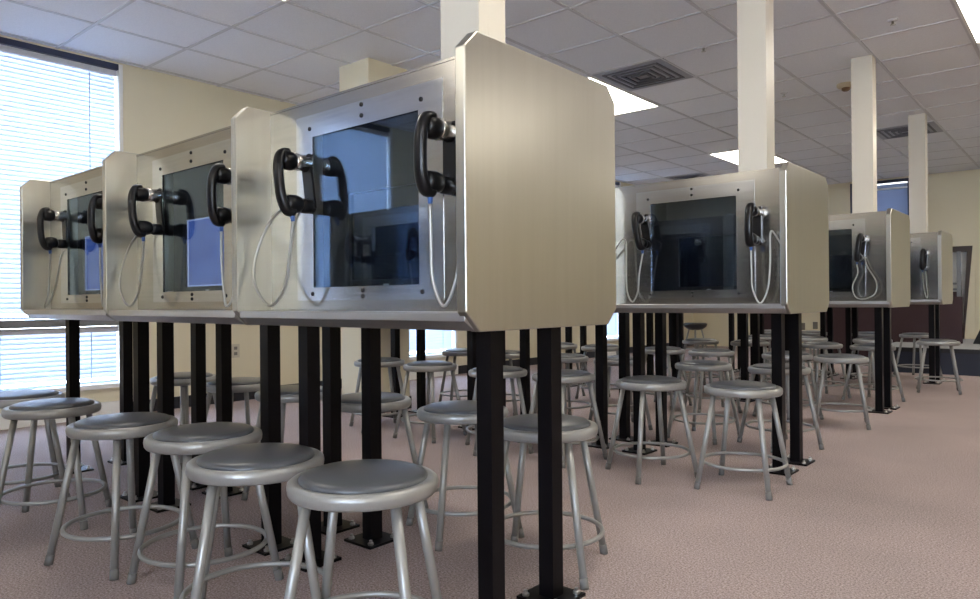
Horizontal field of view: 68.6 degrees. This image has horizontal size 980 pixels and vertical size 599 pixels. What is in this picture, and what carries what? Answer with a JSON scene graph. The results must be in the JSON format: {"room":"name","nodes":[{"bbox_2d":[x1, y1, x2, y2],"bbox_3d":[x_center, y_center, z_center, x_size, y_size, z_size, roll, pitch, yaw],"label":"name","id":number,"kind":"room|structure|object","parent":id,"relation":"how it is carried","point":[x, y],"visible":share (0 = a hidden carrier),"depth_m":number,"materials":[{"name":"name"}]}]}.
{"room":"prison interior","nodes":[
{"label":"prison interior","id":0,"kind":"room"},
{"bbox_2d":[0,35,692,412],"bbox_3d":[-1.917,-0.497,7.270,0.250,2.850,18.400,-1,0,40],"label":"wall","id":1,"kind":"structure","parent":0,"point":[160,109],"depth_m":6.30,"materials":[{"name":"beige paint"}]},
{"bbox_2d":[0,37,122,391],"bbox_3d":[-3.397,-0.596,5.469,0.230,2.605,1.100,-1,0,40],"label":"window","id":2,"kind":"structure","parent":1,"relation":"in","point":[36,323],"depth_m":5.61,"materials":[{"name":"white"}]},
{"bbox_2d":[0,44,116,319],"bbox_3d":[-3.367,-0.852,5.442,0.046,1.997,1.030,-1,0,40],"label":"blind","id":3,"kind":"object","parent":2,"relation":"attached to","point":[57,115],"visible":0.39,"depth_m":5.42,"materials":[{"name":"grey plastic"}]},
{"bbox_2d":[0,326,117,391],"bbox_3d":[-3.356,0.442,5.440,0.046,0.450,1.030,-1,0,40],"label":"blind","id":4,"kind":"object","parent":2,"relation":"attached to","point":[33,355],"visible":0.99,"depth_m":5.45,"materials":[{"name":"grey plastic"}]},
{"bbox_2d":[232,344,239,357],"bbox_3d":[-2.329,0.470,6.575,0.009,0.124,0.080,-1,0,40],"label":"wall outlet","id":5,"kind":"object","parent":1,"relation":"attached to","point":[235,347],"visible":0.88,"depth_m":6.57,"materials":[{"name":"beige plastic"}]},
{"bbox_2d":[0,351,615,429],"bbox_3d":[-2.026,0.868,6.917,0.020,0.120,13.010,-1,0,40],"label":"trim","id":6,"kind":"structure","parent":1,"relation":"attached to","point":[110,407],"depth_m":5.69,"materials":[{"name":"white"}]},
{"bbox_2d":[150,343,691,410],"bbox_3d":[-1.806,0.876,7.183,0.012,0.100,17.800,-1,0,40],"label":"baseboard","id":7,"kind":"structure","parent":1,"relation":"attached to","point":[462,369],"depth_m":7.28,"materials":[{"name":"black plastic"}]},
{"bbox_2d":[409,330,457,359],"bbox_3d":[-0.806,-0.612,8.517,0.230,2.605,1.000,-1,0,40],"label":"window","id":8,"kind":"structure","parent":1,"relation":"in","point":[454,332],"depth_m":8.81,"materials":[{"name":"white"}]},
{"bbox_2d":[409,329,452,355],"bbox_3d":[-0.766,0.425,8.488,0.046,0.450,0.930,-1,0,40],"label":"blind","id":9,"kind":"object","parent":8,"relation":"attached to","point":[434,339],"visible":0.34,"depth_m":8.59,"materials":[{"name":"grey"}]},
{"bbox_2d":[607,181,620,341],"bbox_3d":[1.881,-0.630,11.679,0.230,2.605,0.680,-1,0,40],"label":"window","id":10,"kind":"structure","parent":1,"relation":"in","point":[616,183],"depth_m":11.78,"materials":[{"name":"white"}]},
{"bbox_2d":[607,313,617,338],"bbox_3d":[1.921,0.407,11.650,0.046,0.450,0.610,-1,0,40],"label":"blind","id":11,"kind":"object","parent":10,"relation":"attached to","point":[612,327],"visible":0.34,"depth_m":11.76,"materials":[{"name":"grey plastic"}]},
{"bbox_2d":[339,57,409,395],"bbox_3d":[-0.964,-0.507,6.013,0.370,2.850,0.420,-1,0,40],"label":"wall column","id":12,"kind":"structure","parent":0,"point":[367,70],"depth_m":5.88,"materials":[{"name":"beige paint"}]},
{"bbox_2d":[0,345,979,598],"bbox_3d":[2.092,0.989,3.871,10.840,0.200,18.400,-1,0,40],"label":"floor","id":13,"kind":"structure","parent":0,"point":[891,509],"depth_m":2.93,"materials":[{"name":"carpet"}]},
{"bbox_2d":[0,389,70,497],"bbox_3d":[-2.165,0.674,3.313,0.396,0.504,0.396,0,0,-38],"label":"stool","id":14,"kind":"object","parent":13,"relation":"on","point":[7,398],"visible":0.73,"depth_m":3.28,"materials":[{"name":"grey paint"}]},
{"bbox_2d":[0,398,111,529],"bbox_3d":[-1.819,0.670,2.994,0.396,0.504,0.396,0,0,-13],"label":"stool","id":15,"kind":"object","parent":13,"relation":"on","point":[50,408],"visible":0.98,"depth_m":2.90,"materials":[{"name":"grey paint"}]},
{"bbox_2d":[20,152,207,501],"bbox_3d":[-1.863,0.135,3.758,1.084,1.574,0.714,-1,0,40],"label":"kiosk","id":16,"kind":"object","parent":13,"relation":"on","point":[76,297],"visible":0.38,"depth_m":3.80,"materials":[{"name":"metal"}]},
{"bbox_2d":[37,207,64,307],"bbox_3d":[-2.271,-0.216,3.708,0.094,0.521,0.112,0,0,4],"label":"telephone handset","id":17,"kind":"object","parent":16,"relation":"attached to","point":[44,214],"visible":1,"depth_m":3.69,"materials":[{"name":"black plastic"}]},
{"bbox_2d":[25,309,113,320],"bbox_3d":[-1.856,0.073,3.752,1.034,0.048,0.694,-1,0,40],"label":"ledge","id":18,"kind":"object","parent":16,"relation":"on","point":[66,314],"depth_m":3.47,"materials":[{"name":"metal"}]},
{"bbox_2d":[82,230,100,294],"bbox_3d":[-1.927,-0.182,3.567,0.400,0.337,0.037,-1,0,40],"label":"sign","id":19,"kind":"object","parent":16,"relation":"on","point":[90,250],"depth_m":3.64,"materials":[{"name":"blue paper"}]},
{"bbox_2d":[87,194,102,306],"bbox_3d":[-1.770,-0.224,3.291,0.072,0.519,0.130,-1,0,40],"label":"telephone handset","id":20,"kind":"object","parent":16,"relation":"attached to","point":[96,201],"visible":0.66,"depth_m":3.26,"materials":[{"name":"black plastic"}]},
{"bbox_2d":[44,412,198,580],"bbox_3d":[-1.306,0.665,2.564,0.396,0.504,0.396,-1,0,25],"label":"stool","id":21,"kind":"object","parent":13,"relation":"on","point":[115,427],"visible":0.91,"depth_m":2.48,"materials":[{"name":"grey paint"}]},
{"bbox_2d":[150,372,215,468],"bbox_3d":[-1.747,0.671,4.113,0.396,0.504,0.396,-1,0,25],"label":"stool","id":22,"kind":"object","parent":13,"relation":"on","point":[182,379],"visible":0.25,"depth_m":4.01,"materials":[{"name":"grey paint"}]},
{"bbox_2d":[126,422,283,598],"bbox_3d":[-0.922,0.662,2.324,0.396,0.504,0.396,-1,0,37],"label":"stool","id":23,"kind":"object","parent":13,"relation":"on","point":[187,440],"visible":0.94,"depth_m":2.26,"materials":[{"name":"grey paint"}]},
{"bbox_2d":[104,108,359,555],"bbox_3d":[-1.044,0.127,3.062,1.066,1.574,0.714,-1,0,40],"label":"kiosk","id":24,"kind":"object","parent":13,"relation":"on","point":[182,282],"visible":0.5,"depth_m":3.02,"materials":[{"name":"metal"}]},
{"bbox_2d":[119,184,152,306],"bbox_3d":[-1.504,-0.225,3.082,0.121,0.517,0.249,0,0,-38],"label":"telephone handset","id":25,"kind":"object","parent":24,"relation":"attached to","point":[137,192],"visible":0.98,"depth_m":2.99,"materials":[{"name":"black plastic"}]},
{"bbox_2d":[109,310,244,324],"bbox_3d":[-1.044,0.066,3.062,1.034,0.048,0.694,-1,0,40],"label":"ledge","id":26,"kind":"object","parent":24,"relation":"on","point":[162,317],"depth_m":2.75,"materials":[{"name":"metal"}]},
{"bbox_2d":[183,210,221,291],"bbox_3d":[-1.115,-0.190,2.877,0.400,0.337,0.037,-1,0,40],"label":"sign","id":27,"kind":"object","parent":24,"relation":"on","point":[201,238],"depth_m":2.91,"materials":[{"name":"blue paper"}]},
{"bbox_2d":[207,163,231,306],"bbox_3d":[-0.957,-0.232,2.601,0.072,0.519,0.130,-1,0,40],"label":"telephone handset","id":28,"kind":"object","parent":24,"relation":"attached to","point":[218,173],"visible":0.89,"depth_m":2.57,"materials":[{"name":"black plastic"}]},
{"bbox_2d":[206,377,260,442],"bbox_3d":[-1.324,0.667,3.793,0.396,0.504,0.396,0,0,-44],"label":"stool","id":29,"kind":"object","parent":13,"relation":"on","point":[246,385],"visible":0.23,"depth_m":3.69,"materials":[{"name":"grey paint"}]},
{"bbox_2d":[179,443,331,598],"bbox_3d":[-0.631,0.659,1.951,0.396,0.504,0.396,0,0,-17],"label":"stool","id":30,"kind":"object","parent":13,"relation":"on","point":[253,464],"visible":0.86,"depth_m":1.85,"materials":[{"name":"grey paint"}]},
{"bbox_2d":[241,385,322,500],"bbox_3d":[-0.928,0.663,3.412,0.396,0.504,0.396,-1,0,16],"label":"stool","id":31,"kind":"object","parent":13,"relation":"on","point":[289,393],"visible":0.23,"depth_m":3.31,"materials":[{"name":"grey paint"}]},
{"bbox_2d":[284,459,441,598],"bbox_3d":[-0.301,0.656,1.723,0.395,0.504,0.395,0,0,11],"label":"stool","id":32,"kind":"object","parent":13,"relation":"on","point":[361,485],"visible":1,"depth_m":1.62,"materials":[{"name":"grey paint"}]},
{"bbox_2d":[349,357,411,433],"bbox_3d":[-0.786,0.665,5.121,0.396,0.504,0.396,0,0,-25],"label":"stool","id":33,"kind":"object","parent":13,"relation":"on","point":[389,362],"visible":0.44,"depth_m":5.06,"materials":[{"name":"grey paint"}]},
{"bbox_2d":[341,392,427,526],"bbox_3d":[-0.519,0.660,3.108,0.396,0.504,0.396,0,0,-44],"label":"stool","id":34,"kind":"object","parent":13,"relation":"on","point":[390,401],"visible":0.34,"depth_m":3.04,"materials":[{"name":"grey paint"}]},
{"bbox_2d":[233,31,615,598],"bbox_3d":[-0.231,0.119,2.372,1.066,1.574,0.714,-1,0,40],"label":"kiosk","id":35,"kind":"object","parent":13,"relation":"on","point":[524,212],"visible":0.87,"depth_m":2.14,"materials":[{"name":"metal"}]},
{"bbox_2d":[252,147,303,306],"bbox_3d":[-0.692,-0.233,2.391,0.121,0.517,0.249,0,0,-38],"label":"telephone handset","id":36,"kind":"object","parent":35,"relation":"attached to","point":[289,205],"visible":1,"depth_m":2.30,"materials":[{"name":"black plastic"}]},
{"bbox_2d":[240,310,473,330],"bbox_3d":[-0.232,0.058,2.372,1.034,0.048,0.694,-1,0,40],"label":"shelf","id":37,"kind":"object","parent":35,"relation":"on","point":[458,320],"depth_m":2.04,"materials":[{"name":"metal"}]},
{"bbox_2d":[344,174,418,286],"bbox_3d":[-0.302,-0.198,2.187,0.400,0.337,0.037,-1,0,40],"label":"monitor","id":38,"kind":"object","parent":35,"relation":"on","point":[381,214],"depth_m":2.20,"materials":[{"name":"black"}]},
{"bbox_2d":[413,111,456,307],"bbox_3d":[-0.109,-0.239,1.861,0.188,0.521,0.089,-1,0,35],"label":"telephone handset","id":39,"kind":"object","parent":35,"relation":"attached to","point":[429,183],"visible":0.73,"depth_m":1.88,"materials":[{"name":"black plastic"}]},
{"bbox_2d":[440,0,504,59],"bbox_3d":[-0.057,-1.303,2.215,0.164,1.279,0.132,-1,0,40],"label":"pole","id":40,"kind":"object","parent":35,"relation":"on","point":[459,18],"visible":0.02,"depth_m":2.17,"materials":[{"name":"beige paint"}]},
{"bbox_2d":[382,329,475,429],"bbox_3d":[-0.353,0.125,5.515,1.084,1.574,0.714,-1,0,40],"label":"kiosk","id":41,"kind":"object","parent":13,"relation":"on","point":[395,333],"visible":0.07,"depth_m":5.62,"materials":[{"name":"metal"}]},
{"bbox_2d":[393,360,466,442],"bbox_3d":[-0.396,0.661,4.776,0.395,0.504,0.395,-1,0,31],"label":"stool","id":42,"kind":"object","parent":13,"relation":"on","point":[428,366],"visible":0.68,"depth_m":4.70,"materials":[{"name":"grey paint"}]},
{"bbox_2d":[439,348,466,401],"bbox_3d":[-0.224,0.662,6.060,0.396,0.504,0.396,0,0,-20],"label":"stool","id":43,"kind":"object","parent":13,"relation":"on","point":[455,352],"visible":0.48,"depth_m":5.93,"materials":[{"name":"grey paint"}]},
{"bbox_2d":[406,400,524,551],"bbox_3d":[-0.106,0.656,2.810,0.396,0.504,0.396,0,0,-25],"label":"stool","id":44,"kind":"object","parent":13,"relation":"on","point":[454,412],"visible":0.59,"depth_m":2.68,"materials":[{"name":"grey paint"}]},
{"bbox_2d":[465,365,533,455],"bbox_3d":[0.049,0.657,4.358,0.395,0.504,0.395,0,0,-5],"label":"stool","id":45,"kind":"object","parent":13,"relation":"on","point":[511,372],"visible":0.47,"depth_m":4.26,"materials":[{"name":"grey paint"}]},
{"bbox_2d":[505,350,530,415],"bbox_3d":[0.113,0.658,5.761,0.396,0.504,0.396,-1,0,25],"label":"stool","id":46,"kind":"object","parent":13,"relation":"on","point":[509,354],"visible":0.25,"depth_m":5.61,"materials":[{"name":"grey paint"}]},
{"bbox_2d":[504,413,607,589],"bbox_3d":[0.190,0.653,2.447,0.396,0.504,0.396,-1,0,19],"label":"stool","id":47,"kind":"object","parent":13,"relation":"on","point":[523,428],"visible":0.64,"depth_m":2.35,"materials":[{"name":"grey paint"}]},
{"bbox_2d":[533,342,585,395],"bbox_3d":[0.647,0.656,6.777,0.396,0.504,0.396,0,0,-35],"label":"stool","id":48,"kind":"object","parent":13,"relation":"on","point":[564,345],"visible":0.33,"depth_m":6.68,"materials":[{"name":"grey paint"}]},
{"bbox_2d":[533,353,595,421],"bbox_3d":[0.557,0.654,5.357,0.396,0.504,0.396,0,0,-30],"label":"stool","id":49,"kind":"object","parent":13,"relation":"on","point":[567,358],"visible":0.48,"depth_m":5.29,"materials":[{"name":"brushed steel"},{"name":"steel"}]},
{"bbox_2d":[526,369,607,467],"bbox_3d":[0.419,0.653,4.083,0.396,0.504,0.396,0,0,-38],"label":"stool","id":50,"kind":"object","parent":13,"relation":"on","point":[568,376],"visible":0.48,"depth_m":4.03,"materials":[{"name":"brushed steel"},{"name":"steel"}]},
{"bbox_2d":[503,313,633,448],"bbox_3d":[0.466,0.117,4.818,1.066,1.574,0.714,-1,0,40],"label":"kiosk","id":51,"kind":"object","parent":13,"relation":"on","point":[623,318],"visible":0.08,"depth_m":4.61,"materials":[{"name":"metal"}]},
{"bbox_2d":[575,344,618,398],"bbox_3d":[1.000,0.652,6.450,0.396,0.504,0.396,0,0,-20],"label":"stool","id":52,"kind":"object","parent":13,"relation":"on","point":[591,347],"visible":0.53,"depth_m":6.36,"materials":[{"name":"grey paint"}]},
{"bbox_2d":[565,313,653,391],"bbox_3d":[1.214,0.115,7.410,1.084,1.574,0.714,-1,0,40],"label":"kiosk","id":53,"kind":"object","parent":13,"relation":"on","point":[649,316],"visible":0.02,"depth_m":7.23,"materials":[{"name":"metal"}]},
{"bbox_2d":[588,355,652,429],"bbox_3d":[0.912,0.651,5.081,0.395,0.504,0.395,0,0,-5],"label":"stool","id":54,"kind":"object","parent":13,"relation":"on","point":[613,360],"visible":0.32,"depth_m":4.95,"materials":[{"name":"brushed steel"},{"name":"steel"}]},
{"bbox_2d":[605,375,697,484],"bbox_3d":[0.831,0.649,3.707,0.396,0.504,0.396,0,0,-17],"label":"stool","id":55,"kind":"object","parent":13,"relation":"on","point":[642,383],"visible":0.98,"depth_m":3.61,"materials":[{"name":"brushed steel"},{"name":"steel"}]},
{"bbox_2d":[645,346,691,408],"bbox_3d":[1.459,0.648,6.055,0.396,0.504,0.396,0,0,-43],"label":"stool","id":56,"kind":"object","parent":13,"relation":"on","point":[671,350],"visible":0.4,"depth_m":5.93,"materials":[{"name":"brushed steel"},{"name":"steel"}]},
{"bbox_2d":[684,323,709,358],"bbox_3d":[3.153,0.624,11.038,0.359,0.538,0.359,0,0,-35],"label":"stool","id":57,"kind":"object","parent":13,"relation":"on","point":[690,326],"visible":0.67,"depth_m":10.93,"materials":[{"name":"grey metal"}]},
{"bbox_2d":[684,323,706,329],"bbox_3d":[3.151,0.413,11.038,0.360,0.116,0.360,-1,0,40],"label":"cushion","id":58,"kind":"object","parent":57,"relation":"on","point":[690,326],"depth_m":10.91,"materials":[{"name":"black metal"}]},
{"bbox_2d":[667,360,739,444],"bbox_3d":[1.386,0.646,4.666,0.395,0.504,0.395,0,0,-40],"label":"stool","id":59,"kind":"object","parent":13,"relation":"on","point":[708,366],"visible":0.91,"depth_m":4.63,"materials":[{"name":"brushed steel"},{"name":"steel"}]},
{"bbox_2d":[682,338,724,384],"bbox_3d":[2.138,0.644,7.295,0.396,0.504,0.396,0,0,-20],"label":"stool","id":60,"kind":"object","parent":13,"relation":"on","point":[693,341],"visible":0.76,"depth_m":7.19,"materials":[{"name":"grey paint"}]},
{"bbox_2d":[667,313,740,371],"bbox_3d":[2.758,0.104,9.260,1.084,1.574,0.714,-1,0,40],"label":"kiosk","id":61,"kind":"object","parent":13,"relation":"on","point":[730,315],"visible":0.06,"depth_m":9.06,"materials":[{"name":"metal"}]},
{"bbox_2d":[653,313,761,401],"bbox_3d":[2.033,0.106,6.713,1.066,1.574,0.714,-1,0,40],"label":"kiosk","id":62,"kind":"object","parent":13,"relation":"on","point":[744,345],"visible":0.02,"depth_m":6.51,"materials":[{"name":"metal"}]},
{"bbox_2d":[684,348,741,412],"bbox_3d":[1.783,0.644,5.792,0.396,0.504,0.396,0,0,-5],"label":"stool","id":63,"kind":"object","parent":13,"relation":"on","point":[702,352],"visible":0.77,"depth_m":5.67,"materials":[{"name":"brushed steel"},{"name":"steel"}]},
{"bbox_2d":[614,162,828,475],"bbox_3d":[1.278,0.109,4.128,1.066,1.574,0.714,-1,0,40],"label":"kiosk","id":64,"kind":"object","parent":13,"relation":"on","point":[696,259],"visible":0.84,"depth_m":3.92,"materials":[{"name":"metal"}]},
{"bbox_2d":[616,211,647,301],"bbox_3d":[0.776,-0.242,4.149,0.275,0.519,0.090,-1,0,44],"label":"telephone handset","id":65,"kind":"object","parent":64,"relation":"attached to","point":[637,218],"visible":0.94,"depth_m":4.07,"materials":[{"name":"black plastic"}]},
{"bbox_2d":[614,304,786,312],"bbox_3d":[1.278,0.048,4.128,1.034,0.048,0.694,-1,0,40],"label":"shelf","id":66,"kind":"object","parent":64,"relation":"on","point":[620,308],"depth_m":3.82,"materials":[{"name":"metal"}]},
{"bbox_2d":[674,229,736,290],"bbox_3d":[1.208,-0.207,3.943,0.400,0.337,0.037,-1,0,40],"label":"monitor","id":67,"kind":"object","parent":64,"relation":"on","point":[704,259],"depth_m":3.95,"materials":[{"name":"black glass"}]},
{"bbox_2d":[737,0,774,171],"bbox_3d":[1.465,-1.313,3.962,0.164,1.279,0.132,-1,0,40],"label":"column","id":68,"kind":"structure","parent":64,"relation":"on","point":[755,18],"depth_m":3.92,"materials":[{"name":"beige paint"}]},
{"bbox_2d":[744,202,779,303],"bbox_3d":[1.384,-0.236,3.631,0.188,0.521,0.089,-1,0,35],"label":"telephone handset","id":69,"kind":"object","parent":64,"relation":"attached to","point":[751,210],"visible":0.96,"depth_m":3.64,"materials":[{"name":"black plastic"}]},
{"bbox_2d":[694,380,792,499],"bbox_3d":[1.211,0.646,3.437,0.396,0.504,0.396,-1,0,43],"label":"stool","id":70,"kind":"object","parent":13,"relation":"on","point":[729,389],"visible":1,"depth_m":3.39,"materials":[{"name":"brushed steel"},{"name":"steel"}]},
{"bbox_2d":[728,339,771,382],"bbox_3d":[2.525,0.640,6.979,0.395,0.504,0.395,0,0,-40],"label":"stool","id":71,"kind":"object","parent":13,"relation":"on","point":[734,343],"visible":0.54,"depth_m":6.95,"materials":[{"name":"grey paint"}]},
{"bbox_2d":[738,334,770,381],"bbox_3d":[2.989,0.638,7.910,0.396,0.504,0.396,0,0,-35],"label":"stool","id":72,"kind":"object","parent":13,"relation":"on","point":[762,336],"visible":0.16,"depth_m":7.75,"materials":[{"name":"grey paint"}]},
{"bbox_2d":[737,363,823,452],"bbox_3d":[1.764,0.642,4.384,0.396,0.504,0.396,0,0,-15],"label":"stool","id":73,"kind":"object","parent":13,"relation":"on","point":[761,368],"visible":0.59,"depth_m":4.29,"materials":[{"name":"grey paint"}]},
{"bbox_2d":[752,351,823,419],"bbox_3d":[2.234,0.640,5.401,0.396,0.504,0.396,0,0,-25],"label":"stool","id":74,"kind":"object","parent":13,"relation":"on","point":[805,356],"visible":0.49,"depth_m":5.33,"materials":[{"name":"grey paint"}]},
{"bbox_2d":[750,307,838,377],"bbox_3d":[3.577,0.097,8.564,1.066,1.574,0.714,-1,0,40],"label":"kiosk","id":75,"kind":"object","parent":13,"relation":"on","point":[830,309],"visible":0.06,"depth_m":8.37,"materials":[{"name":"metal"}]},
{"bbox_2d":[802,336,834,384],"bbox_3d":[3.376,0.634,7.594,0.396,0.504,0.396,0,0,-5],"label":"stool","id":76,"kind":"object","parent":13,"relation":"on","point":[804,338],"visible":0.41,"depth_m":7.45,"materials":[{"name":"grey paint"}]},
{"bbox_2d":[802,330,834,371],"bbox_3d":[3.951,0.631,8.811,0.396,0.504,0.396,0,0,-15],"label":"stool","id":77,"kind":"object","parent":13,"relation":"on","point":[805,332],"visible":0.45,"depth_m":8.68,"materials":[{"name":"grey paint"}]},
{"bbox_2d":[802,341,851,397],"bbox_3d":[3.027,0.635,6.565,0.395,0.504,0.395,0,0,-5],"label":"stool","id":78,"kind":"object","parent":13,"relation":"on","point":[817,345],"visible":0.72,"depth_m":6.44,"materials":[{"name":"grey paint"}]},
{"bbox_2d":[767,208,910,413],"bbox_3d":[2.846,0.099,6.023,1.066,1.574,0.714,-1,0,40],"label":"kiosk","id":79,"kind":"object","parent":13,"relation":"on","point":[885,247],"visible":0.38,"depth_m":5.65,"materials":[{"name":"metal"}]},
{"bbox_2d":[829,251,851,291],"bbox_3d":[2.775,-0.218,5.838,0.400,0.337,0.037,-1,0,40],"label":"monitor","id":80,"kind":"object","parent":79,"relation":"on","point":[840,262],"depth_m":5.79,"materials":[{"name":"black glass"}]},
{"bbox_2d":[828,301,889,306],"bbox_3d":[2.845,0.038,6.023,1.034,0.048,0.694,-1,0,40],"label":"tray","id":81,"kind":"object","parent":79,"relation":"on","point":[831,303],"depth_m":5.57,"materials":[{"name":"metal"}]},
{"bbox_2d":[851,55,876,212],"bbox_3d":[3.043,-1.323,5.847,0.164,1.279,0.132,-1,0,40],"label":"pole","id":82,"kind":"object","parent":79,"relation":"on","point":[863,68],"visible":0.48,"depth_m":5.80,"materials":[{"name":"beige paint"}]},
{"bbox_2d":[852,233,877,299],"bbox_3d":[2.901,-0.258,5.578,0.145,0.518,0.129,0,0,-5],"label":"telephone handset","id":83,"kind":"object","parent":79,"relation":"on","point":[860,238],"visible":1,"depth_m":5.56,"materials":[{"name":"black plastic"}]},
{"bbox_2d":[813,353,872,429],"bbox_3d":[2.493,0.637,5.103,0.396,0.504,0.396,-1,0,25],"label":"stool","id":84,"kind":"object","parent":13,"relation":"on","point":[836,358],"visible":0.91,"depth_m":4.98,"materials":[{"name":"grey paint"}]},
{"bbox_2d":[858,331,874,365],"bbox_3d":[4.430,0.626,8.417,0.395,0.504,0.395,-1,0,31],"label":"stool","id":85,"kind":"object","parent":13,"relation":"on","point":[861,333],"visible":0.33,"depth_m":8.29,"materials":[{"name":"grey paint"}]},
{"bbox_2d":[841,343,905,401],"bbox_3d":[3.336,0.632,6.263,0.396,0.504,0.396,0,0,-25],"label":"stool","id":86,"kind":"object","parent":13,"relation":"on","point":[869,347],"visible":0.6,"depth_m":6.21,"materials":[{"name":"grey paint"}]},
{"bbox_2d":[848,337,898,387],"bbox_3d":[3.840,0.629,7.213,0.396,0.504,0.396,0,0,-20],"label":"stool","id":87,"kind":"object","parent":13,"relation":"on","point":[859,339],"visible":0.51,"depth_m":7.12,"materials":[{"name":"grey paint"}]},
{"bbox_2d":[826,297,962,356],"bbox_3d":[5.418,0.420,9.729,1.650,0.900,0.040,-1,0,40],"label":"wall","id":88,"kind":"structure","parent":13,"relation":"on","point":[915,317],"depth_m":9.57,"materials":[{"name":"brown paint"}]},
{"bbox_2d":[840,230,952,384],"bbox_3d":[4.390,0.089,7.874,1.066,1.574,0.714,-1,0,40],"label":"kiosk","id":89,"kind":"object","parent":13,"relation":"on","point":[938,245],"visible":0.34,"depth_m":7.49,"materials":[{"name":"metal"}]},
{"bbox_2d":[908,113,927,233],"bbox_3d":[4.587,-1.333,7.699,0.164,1.279,0.132,-1,0,40],"label":"pole","id":90,"kind":"object","parent":89,"relation":"on","point":[917,123],"visible":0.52,"depth_m":7.65,"materials":[{"name":"beige paint"}]},
{"bbox_2d":[919,248,927,297],"bbox_3d":[4.475,-0.269,7.413,0.075,0.518,0.130,-1,0,40],"label":"telephone handset","id":91,"kind":"object","parent":89,"relation":"attached to","point":[923,252],"visible":1,"depth_m":7.38,"materials":[{"name":"black plastic"}]},
{"bbox_2d":[910,300,940,303],"bbox_3d":[4.389,0.028,7.874,1.034,0.048,0.694,-1,0,40],"label":"tray","id":92,"kind":"object","parent":89,"relation":"on","point":[911,301],"depth_m":7.37,"materials":[{"name":"metal"}]},
{"bbox_2d":[893,332,942,378],"bbox_3d":[4.807,0.623,8.084,0.396,0.504,0.396,0,0,-25],"label":"stool","id":93,"kind":"object","parent":13,"relation":"on","point":[914,335],"visible":0.75,"depth_m":8.08,"materials":[{"name":"grey paint"}]},
{"bbox_2d":[891,339,979,375],"bbox_3d":[7.624,0.699,7.882,5.600,0.300,2.420,-1,0,40],"label":"platform","id":94,"kind":"object","parent":13,"relation":"on","point":[967,354],"visible":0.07,"depth_m":8.33,"materials":[{"name":"grey carpet"}]},
{"bbox_2d":[914,339,962,394],"bbox_3d":[4.255,0.625,6.821,0.396,0.504,0.396,-1,0,30],"label":"stool","id":95,"kind":"object","parent":13,"relation":"on","point":[925,342],"visible":1,"depth_m":6.73,"materials":[{"name":"grey paint"}]},
{"bbox_2d":[0,0,979,184],"bbox_3d":[2.066,-2.058,3.876,10.840,0.206,18.400,-1,0,40],"label":"ceiling","id":96,"kind":"structure","parent":0,"point":[292,51],"depth_m":5.62,"materials":[{"name":"tile"}]},
{"bbox_2d":[587,76,659,114],"bbox_3d":[1.048,-1.940,6.934,0.643,0.012,1.298,-1,0,40],"label":"recessed light","id":97,"kind":"object","parent":96,"relation":"in","point":[624,101],"visible":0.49,"depth_m":7.03,"materials":[{"name":"white plastic"}]},
{"bbox_2d":[593,59,692,90],"bbox_3d":[1.335,-1.938,6.253,0.635,0.023,0.635,-1,0,40],"label":"ceiling vent","id":98,"kind":"object","parent":96,"relation":"in","point":[658,71],"visible":1,"depth_m":6.21,"materials":[{"name":"grey metal"}]},
{"bbox_2d":[664,173,711,179],"bbox_3d":[3.235,-1.946,11.518,0.635,0.023,0.635,-1,0,40],"label":"ceiling vent","id":99,"kind":"object","parent":96,"relation":"in","point":[695,175],"visible":0.49,"depth_m":11.37,"materials":[{"name":"grey metal"}]},
{"bbox_2d":[708,150,789,164],"bbox_3d":[3.593,-1.957,9.928,0.643,0.012,1.298,-1,0,40],"label":"recessed light","id":100,"kind":"object","parent":96,"relation":"in","point":[731,156],"visible":0.47,"depth_m":9.85,"materials":[{"name":"white plastic"}]},
{"bbox_2d":[837,82,850,91],"bbox_3d":[3.247,-1.934,6.561,0.150,0.066,0.150,-1,0,40],"label":"smoke detector","id":101,"kind":"object","parent":96,"relation":"attached to","point":[844,86],"visible":0.86,"depth_m":6.53,"materials":[{"name":"beige plastic"}]},
{"bbox_2d":[876,121,942,139],"bbox_3d":[4.878,-1.964,8.406,0.635,0.023,0.635,-1,0,40],"label":"ceiling vent","id":102,"kind":"object","parent":96,"relation":"in","point":[932,127],"visible":0.6,"depth_m":8.38,"materials":[{"name":"grey metal"}]},
{"bbox_2d":[953,0,979,43],"bbox_3d":[3.543,-1.964,4.813,0.643,0.012,1.298,-1,0,40],"label":"recessed light","id":103,"kind":"object","parent":96,"relation":"in","point":[969,10],"visible":1,"depth_m":4.96,"materials":[{"name":"white plastic"}]},
{"bbox_2d":[693,169,979,349],"bbox_3d":[7.923,-0.575,10.750,10.240,2.850,0.250,-1,0,40],"label":"wall","id":104,"kind":"structure","parent":0,"point":[953,197],"depth_m":11.25,"materials":[{"name":"beige paint"}]},
{"bbox_2d":[764,313,770,347],"bbox_3d":[5.018,0.454,13.041,0.550,0.850,0.030,-1,0,40],"label":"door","id":105,"kind":"structure","parent":104,"relation":"attached to","point":[767,316],"depth_m":13.02,"materials":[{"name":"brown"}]},
{"bbox_2d":[850,178,908,214],"bbox_3d":[6.491,-0.996,11.919,0.890,1.920,0.220,-1,0,40],"label":"window","id":106,"kind":"structure","parent":104,"relation":"in","point":[903,180],"depth_m":11.76,"materials":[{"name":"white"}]},
{"bbox_2d":[877,183,907,214],"bbox_3d":[6.471,-0.998,11.871,0.770,1.785,0.021,-1,0,40],"label":"roller shade","id":107,"kind":"object","parent":106,"relation":"attached to","point":[894,196],"visible":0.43,"depth_m":11.76,"materials":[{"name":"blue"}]},
{"bbox_2d":[953,246,975,338],"bbox_3d":[7.186,0.018,11.358,0.840,1.680,0.285,-1,0,40],"label":"door","id":108,"kind":"structure","parent":104,"relation":"in","point":[964,283],"depth_m":11.06,"materials":[{"name":"grey"}]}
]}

